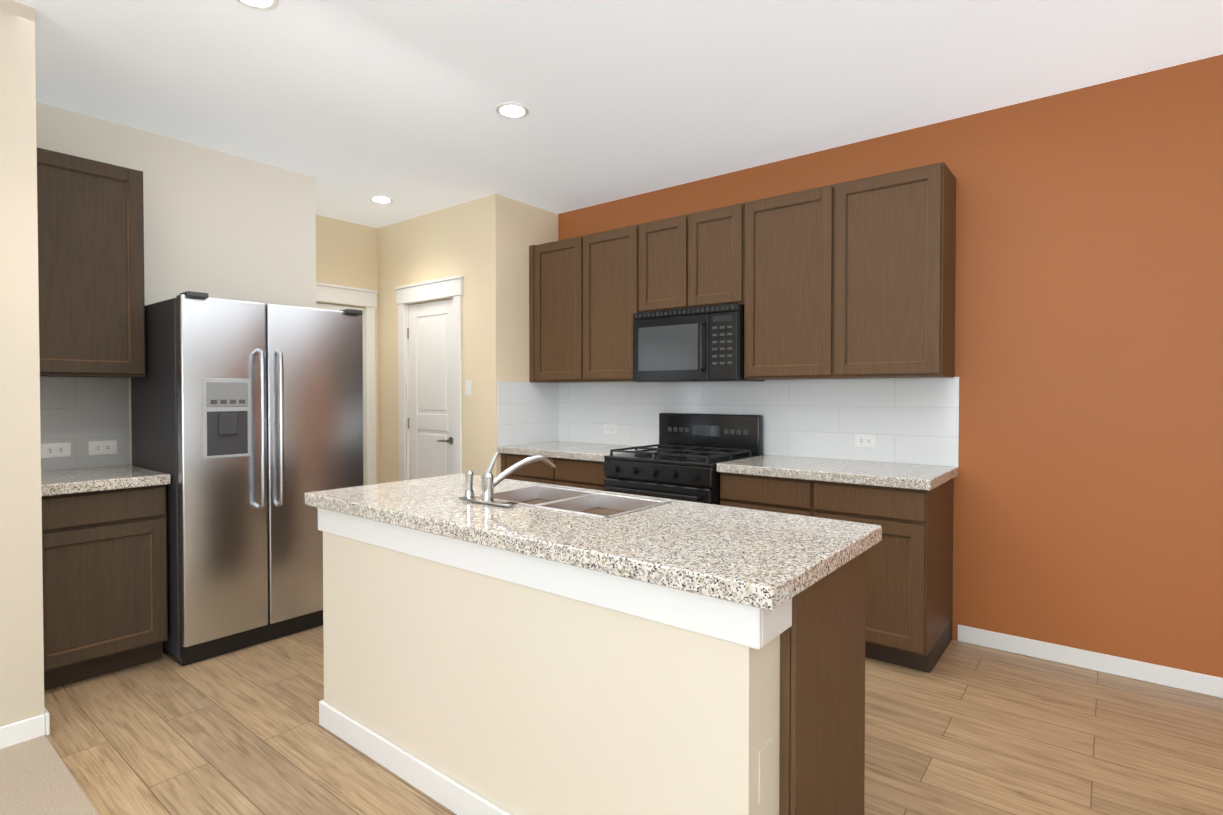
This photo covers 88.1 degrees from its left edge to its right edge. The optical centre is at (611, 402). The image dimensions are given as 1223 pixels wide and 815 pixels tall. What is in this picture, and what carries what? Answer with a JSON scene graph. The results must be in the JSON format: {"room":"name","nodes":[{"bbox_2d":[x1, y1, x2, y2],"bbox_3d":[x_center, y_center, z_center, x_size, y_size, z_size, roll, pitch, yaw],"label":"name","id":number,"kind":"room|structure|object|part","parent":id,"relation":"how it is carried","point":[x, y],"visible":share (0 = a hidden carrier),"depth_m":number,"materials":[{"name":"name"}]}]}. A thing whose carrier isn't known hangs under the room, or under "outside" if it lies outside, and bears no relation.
{"room":"kitchen","nodes":[
{"label":"kitchen","id":0,"kind":"room"},
{"bbox_2d":[0,0,43,726],"bbox_3d":[-3.383,-0.081,0.931,0.120,2.740,3.800,1,1,38],"label":"wall","id":1,"kind":"structure","parent":0,"point":[21,647],"depth_m":2.34,"materials":[{"name":"beige paint"}]},
{"bbox_2d":[0,707,49,748],"bbox_3d":[-3.326,1.247,0.915,0.012,0.085,3.813,1,1,38],"label":"baseboard","id":2,"kind":"structure","parent":1,"relation":"attached to","point":[39,726],"depth_m":2.35,"materials":[{"name":"white wood"}]},
{"bbox_2d":[0,735,98,814],"bbox_3d":[-0.972,1.345,-1.036,6.370,0.068,3.918,1,1,38],"label":"floor carpet","id":3,"kind":"object","parent":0,"point":[36,777],"visible":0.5,"depth_m":2.09,"materials":[{"name":"beige carpet"}]},
{"bbox_2d":[36,101,315,464],"bbox_3d":[-2.502,-0.123,3.652,0.120,2.740,1.560,1,1,38],"label":"wall","id":4,"kind":"structure","parent":0,"point":[220,224],"depth_m":3.71,"materials":[{"name":"beige paint"}]},
{"bbox_2d":[40,376,129,470],"bbox_3d":[-2.771,0.104,3.211,0.009,0.474,0.521,1,1,38],"label":"backsplash","id":5,"kind":"structure","parent":4,"relation":"attached to","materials":[{"name":"tile"}]},
{"bbox_2d":[316,215,378,484],"bbox_3d":[-2.396,-0.146,5.188,0.120,2.740,0.980,1,1,38],"label":"wall","id":6,"kind":"structure","parent":0,"point":[346,253],"depth_m":5.32,"materials":[{"name":"beige paint"}]},
{"bbox_2d":[316,282,377,484],"bbox_3d":[-2.336,0.129,5.145,0.031,2.190,0.960,1,1,38],"label":"door frame","id":7,"kind":"structure","parent":6,"relation":"in","point":[338,294],"depth_m":5.45,"materials":[{"name":"white wood"}]},
{"bbox_2d":[316,303,365,484],"bbox_3d":[-2.396,0.204,5.193,0.118,2.040,0.746,1,1,38],"label":"hall door","id":8,"kind":"structure","parent":7,"relation":"attached to","point":[329,306],"depth_m":5.45,"materials":[{"name":"white wood"}]},
{"bbox_2d":[377,194,558,483],"bbox_3d":[-1.246,-0.150,5.399,1.660,2.740,0.780,1,1,38],"label":"wall","id":9,"kind":"structure","parent":0,"point":[481,245],"depth_m":4.78,"materials":[{"name":"beige paint"}]},
{"bbox_2d":[395,275,462,480],"bbox_3d":[-1.467,0.131,5.068,0.870,2.190,0.065,1,1,38],"label":"door frame","id":10,"kind":"structure","parent":9,"relation":"in","point":[434,289],"depth_m":4.96,"materials":[{"name":"white wood"}]},
{"bbox_2d":[406,299,453,479],"bbox_3d":[-1.423,0.205,5.125,0.646,2.040,0.118,1,1,38],"label":"pantry door","id":11,"kind":"structure","parent":10,"relation":"attached to","point":[429,365],"depth_m":5.11,"materials":[{"name":"white wood"}]},
{"bbox_3d":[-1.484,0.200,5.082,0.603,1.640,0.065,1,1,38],"label":"knob","id":12,"kind":"part","parent":10,"relation":"part of","materials":[{"name":"silver metal"}]},
{"bbox_2d":[465,380,471,394],"bbox_3d":[-1.080,-0.112,4.764,0.070,0.115,0.009,1,1,38],"label":"switch plate","id":13,"kind":"object","parent":9,"relation":"attached to","point":[468,387],"visible":1,"depth_m":4.76,"materials":[{"name":"white plastic"}]},
{"bbox_2d":[12,0,1222,227],"bbox_3d":[-0.673,-1.489,0.803,8.240,0.080,7.240,1,1,38],"label":"ceiling","id":14,"kind":"structure","parent":0,"point":[352,106],"depth_m":2.87,"materials":[{"name":"paint"}]},
{"bbox_2d":[235,0,278,9],"bbox_3d":[-1.292,-1.467,2.277,0.170,0.010,0.170,1,1,38],"label":"recessed light","id":15,"kind":"object","parent":14,"relation":"in","point":[264,4],"visible":1,"depth_m":2.32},
{"bbox_2d":[369,196,392,202],"bbox_3d":[-1.706,-1.504,4.685,0.170,0.010,0.170,1,1,38],"label":"recessed light","id":16,"kind":"object","parent":14,"relation":"in","point":[380,199],"visible":0.96,"depth_m":4.66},
{"bbox_2d":[495,103,528,117],"bbox_3d":[-0.503,-1.481,3.208,0.170,0.010,0.170,1,1,38],"label":"recessed light","id":17,"kind":"object","parent":14,"relation":"in","point":[512,110],"visible":1,"depth_m":3.19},
{"bbox_2d":[44,625,1222,814],"bbox_3d":[0.544,1.297,2.383,8.240,0.060,3.320,1,1,38],"label":"floor","id":18,"kind":"structure","parent":0,"point":[963,728],"depth_m":2.36,"materials":[{"name":"brown wood"}]},
{"bbox_2d":[37,147,170,690],"bbox_3d":[-2.521,0.044,3.012,0.646,2.424,0.521,1,1,38],"label":"tall cabinet","id":19,"kind":"object","parent":18,"relation":"on","point":[104,550],"visible":0.79,"depth_m":2.98,"materials":[{"name":"brown wood"}]},
{"bbox_2d":[41,465,170,496],"bbox_3d":[-2.517,0.366,3.014,0.636,0.048,0.521,1,1,38],"label":"countertop","id":20,"kind":"structure","parent":19,"relation":"on","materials":[{"name":"stone"}]},
{"bbox_2d":[131,291,363,665],"bbox_3d":[-1.987,0.360,3.521,0.811,1.775,0.918,1,1,38],"label":"refrigerator","id":21,"kind":"object","parent":18,"relation":"on","point":[247,425],"visible":0.88,"depth_m":3.18,"materials":[{"name":"grey metal"}]},
{"bbox_2d":[501,454,560,484],"bbox_3d":[-0.383,0.798,4.677,0.602,0.866,0.616,1,1,38],"label":"base cabinet","id":22,"kind":"object","parent":18,"relation":"on","point":[539,472],"depth_m":4.41,"materials":[{"name":"brown wood"}]},
{"bbox_2d":[498,442,656,461],"bbox_3d":[-0.229,0.342,4.525,1.023,0.047,0.636,1,1,38],"label":"countertop","id":23,"kind":"structure","parent":22,"relation":"on","point":[579,451],"depth_m":4.41,"materials":[{"name":"beige stone"}]},
{"bbox_2d":[561,458,605,490],"bbox_3d":[-0.033,0.802,4.400,0.554,0.866,0.616,1,1,38],"label":"base cabinet","id":24,"kind":"object","parent":18,"relation":"on","point":[587,475],"depth_m":4.13,"materials":[{"name":"brown wood"}]},
{"bbox_2d":[318,511,865,814],"bbox_3d":[-0.200,0.836,2.169,1.866,0.867,0.699,1,1,38],"label":"kitchen island","id":25,"kind":"object","parent":18,"relation":"on","point":[499,644],"depth_m":1.70,"materials":[{"name":"beige paint"}]},
{"bbox_2d":[305,474,881,614],"bbox_3d":[-0.200,0.379,2.158,1.935,0.053,0.765,1,1,38],"label":"island countertop","id":26,"kind":"structure","parent":25,"relation":"on","point":[758,560],"depth_m":1.73,"materials":[{"name":"beige stone"}]},
{"bbox_2d":[457,451,555,506],"bbox_3d":[-0.359,0.260,2.323,0.260,0.177,0.302,1,1,38],"label":"faucet","id":27,"kind":"object","parent":26,"relation":"on","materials":[{"name":"silver metal"}]},
{"bbox_2d":[497,484,672,518],"bbox_3d":[-0.159,0.447,2.296,0.658,0.197,0.357,1,1,38],"label":"sink","id":28,"kind":"object","parent":26,"relation":"in","point":[606,504],"depth_m":2.37,"materials":[{"name":"silver metal"}]},
{"bbox_2d":[604,413,762,504],"bbox_3d":[0.438,0.661,3.929,0.756,1.165,0.723,1,1,38],"label":"range","id":29,"kind":"object","parent":18,"relation":"on","point":[685,456],"visible":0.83,"depth_m":3.85,"materials":[{"name":"black metal"}]},
{"bbox_2d":[716,470,824,517],"bbox_3d":[1.017,0.815,3.567,0.595,0.866,0.616,1,1,38],"label":"base cabinet","id":30,"kind":"object","parent":18,"relation":"on","point":[780,495],"depth_m":3.31,"materials":[{"name":"brown wood"}]},
{"bbox_2d":[825,478,953,672],"bbox_3d":[1.380,0.819,3.280,0.594,0.866,0.616,1,1,38],"label":"base cabinet","id":31,"kind":"object","parent":18,"relation":"on","point":[909,620],"depth_m":2.97,"materials":[{"name":"brown wood"}]},
{"bbox_2d":[717,454,956,489],"bbox_3d":[1.196,0.360,3.395,1.078,0.047,0.636,1,1,38],"label":"countertop","id":32,"kind":"structure","parent":31,"relation":"on","point":[895,475],"depth_m":3.22,"materials":[{"name":"beige stone"}]},
{"bbox_2d":[558,54,1222,677],"bbox_3d":[2.188,-0.114,3.099,6.580,2.740,0.120,1,1,38],"label":"wall","id":33,"kind":"structure","parent":0,"point":[1088,496],"depth_m":2.99,"materials":[{"name":"paint"}]},
{"bbox_2d":[525,234,616,385],"bbox_3d":[-0.293,-0.675,4.768,0.602,1.040,0.326,1,1,38],"label":"upper cabinet","id":34,"kind":"object","parent":33,"relation":"attached to","point":[558,270],"depth_m":4.65,"materials":[{"name":"brown wood"}]},
{"bbox_2d":[589,223,644,381],"bbox_3d":[0.083,-0.670,4.470,0.622,1.040,0.326,1,1,38],"label":"upper cabinet","id":35,"kind":"object","parent":33,"relation":"attached to","point":[616,256],"depth_m":4.32,"materials":[{"name":"brown wood"}]},
{"bbox_2d":[645,212,696,311],"bbox_3d":[0.451,-0.888,4.175,0.447,0.595,0.326,1,1,38],"label":"upper cabinet","id":36,"kind":"object","parent":33,"relation":"attached to","point":[670,243],"depth_m":4.03,"materials":[{"name":"brown wood"}]},
{"bbox_2d":[633,303,764,382],"bbox_3d":[0.538,-0.359,4.040,0.756,0.450,0.423,1,1,38],"label":"microwave","id":37,"kind":"object","parent":36,"relation":"attached to","point":[700,344],"visible":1,"depth_m":3.87,"materials":[{"name":"black"}]},
{"bbox_2d":[697,203,744,306],"bbox_3d":[0.697,-0.885,3.980,0.447,0.595,0.326,1,1,38],"label":"upper cabinet","id":38,"kind":"object","parent":33,"relation":"attached to","point":[720,231],"depth_m":3.81,"materials":[{"name":"brown wood"}]},
{"bbox_2d":[497,377,958,466],"bbox_3d":[0.497,0.093,3.952,2.870,0.474,0.646,1,1,38],"label":"backsplash","id":39,"kind":"structure","parent":33,"relation":"attached to","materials":[{"name":"tile"}]},
{"bbox_2d":[744,181,848,381],"bbox_3d":[1.081,-0.658,3.679,0.663,1.040,0.326,1,1,38],"label":"upper cabinet","id":40,"kind":"object","parent":33,"relation":"attached to","point":[843,293],"depth_m":3.52,"materials":[{"name":"brown wood"}]},
{"bbox_2d":[845,162,956,381],"bbox_3d":[1.470,-0.653,3.371,0.594,1.040,0.326,1,1,38],"label":"upper cabinet","id":41,"kind":"object","parent":33,"relation":"attached to","point":[902,224],"depth_m":3.20,"materials":[{"name":"brown wood"}]},
{"bbox_2d":[957,624,1222,697],"bbox_3d":[3.227,1.227,2.212,3.585,0.085,0.012,1,1,38],"label":"baseboard","id":42,"kind":"structure","parent":33,"relation":"attached to","point":[1210,685],"depth_m":2.96,"materials":[{"name":"white wood"}]}
]}

